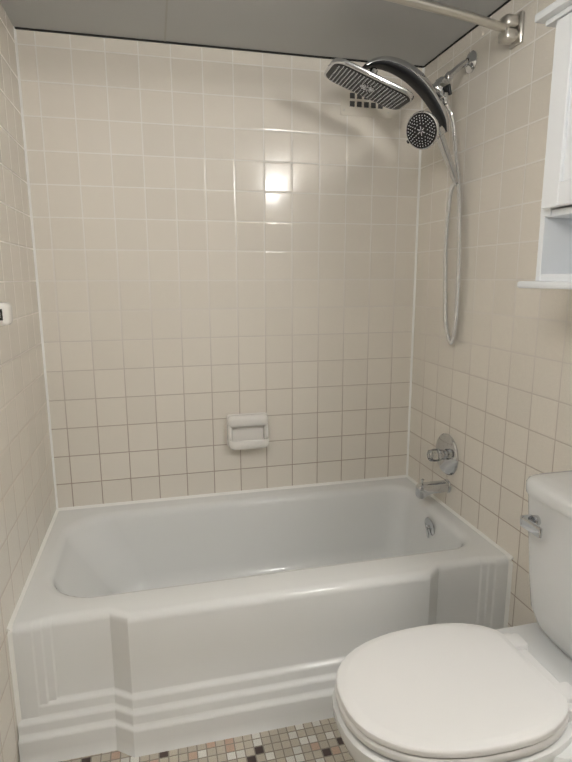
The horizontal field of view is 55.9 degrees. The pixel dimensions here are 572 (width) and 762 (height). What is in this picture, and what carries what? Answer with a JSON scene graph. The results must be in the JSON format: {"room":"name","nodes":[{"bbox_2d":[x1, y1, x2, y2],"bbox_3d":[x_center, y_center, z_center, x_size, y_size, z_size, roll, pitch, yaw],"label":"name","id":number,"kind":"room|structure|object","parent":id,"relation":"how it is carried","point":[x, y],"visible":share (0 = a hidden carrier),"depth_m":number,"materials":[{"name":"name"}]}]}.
{"room":"bathroom","nodes":[
{"label":"bathroom","id":0,"kind":"room"},
{"bbox_2d":[0,3,55,761],"bbox_3d":[-0.603,0.112,0.494,0.120,2.317,3.170,-3,11,-13],"label":"wall","id":1,"kind":"structure","parent":0,"point":[27,502],"depth_m":1.67,"materials":[{"name":"tile"}]},
{"bbox_2d":[0,302,12,325],"bbox_3d":[-0.657,-0.114,1.072,0.061,0.088,0.702,-3,11,-13],"label":"towel bar","id":2,"kind":"object","parent":1,"relation":"attached to","point":[6,316],"visible":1,"depth_m":1.35,"materials":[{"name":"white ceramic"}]},
{"bbox_2d":[7,0,512,734],"bbox_3d":[0.182,0.097,0.749,1.524,2.147,3.050,-3,11,-13],"label":"caulk","id":3,"kind":"structure","parent":1,"relation":"attached to","point":[19,602],"depth_m":2.00,"materials":[{"name":"white"}]},
{"bbox_2d":[60,718,354,761],"bbox_3d":[0.185,1.200,0.960,1.764,0.100,3.290,-3,11,-13],"label":"floor","id":4,"kind":"structure","parent":0,"point":[318,741],"depth_m":1.52,"materials":[{"name":"tile"}]},
{"bbox_2d":[12,477,508,761],"bbox_3d":[-0.076,0.754,1.967,1.520,0.400,0.837,-3,11,-13],"label":"bathtub","id":5,"kind":"object","parent":4,"relation":"on","point":[143,629],"visible":0.9,"depth_m":1.64,"materials":[{"name":"white ceramic"}]},
{"bbox_2d":[332,470,571,761],"bbox_3d":[0.482,0.690,1.224,0.768,0.800,0.494,-3,11,-13],"label":"toilet","id":6,"kind":"object","parent":4,"relation":"on","point":[452,692],"visible":1,"depth_m":1.17,"materials":[{"name":"white ceramic"}]},
{"bbox_2d":[16,29,422,507],"bbox_3d":[-0.193,-0.226,2.255,1.764,2.317,0.120,-3,11,-13],"label":"wall","id":7,"kind":"structure","parent":0,"point":[220,235],"depth_m":2.13,"materials":[{"name":"tile"}]},
{"bbox_2d":[226,412,268,449],"bbox_3d":[-0.157,0.208,2.241,0.172,0.140,0.079,-3,11,-13],"label":"soap dish","id":8,"kind":"object","parent":7,"relation":"attached to","point":[247,430],"visible":1,"depth_m":2.23,"materials":[{"name":"white ceramic"}]},
{"bbox_2d":[340,86,391,118],"bbox_3d":[0.321,-1.127,2.144,0.216,0.140,0.005,-3,11,-13],"label":"air vent","id":9,"kind":"object","parent":7,"relation":"in","point":[353,104],"visible":0.54,"depth_m":2.14,"materials":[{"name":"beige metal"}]},
{"bbox_2d":[0,0,506,65],"bbox_3d":[0.178,-1.017,0.535,1.764,0.120,3.290,-3,11,-13],"label":"ceiling","id":10,"kind":"structure","parent":0,"point":[367,30],"depth_m":1.80,"materials":[{"name":"grey paint"}]},
{"bbox_2d":[408,0,571,626],"bbox_3d":[0.995,0.034,0.875,0.120,2.317,3.170,-3,11,-13],"label":"wall","id":11,"kind":"structure","parent":0,"point":[491,394],"depth_m":1.80,"materials":[{"name":"tile"}]},
{"bbox_2d":[324,50,476,344],"bbox_3d":[0.390,-0.626,1.893,0.520,1.015,0.194,-3,11,-13],"label":"shower","id":12,"kind":"object","parent":11,"relation":"attached to","point":[425,130],"visible":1,"depth_m":1.84,"materials":[{"name":"silver metal"}]},
{"bbox_2d":[415,433,458,498],"bbox_3d":[0.577,0.335,2.139,0.134,0.249,0.166,-3,11,-13],"label":"tub faucet","id":13,"kind":"object","parent":11,"relation":"attached to","point":[444,454],"visible":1,"depth_m":2.12,"materials":[{"name":"silver metal"}]},
{"bbox_2d":[385,0,524,48],"bbox_3d":[-0.026,-1.010,1.394,1.523,0.086,0.174,-3,11,-13],"label":"curtain rod","id":14,"kind":"object","parent":11,"relation":"attached to","point":[509,27],"visible":1,"depth_m":1.56,"materials":[{"name":"silver metal"}]},
{"bbox_2d":[517,0,571,288],"bbox_3d":[0.747,-0.481,1.011,0.248,0.613,0.625,-3,11,-13],"label":"upper cabinet","id":15,"kind":"object","parent":11,"relation":"attached to","point":[554,264],"visible":1,"depth_m":1.21,"materials":[{"name":"white paint"}]}
]}

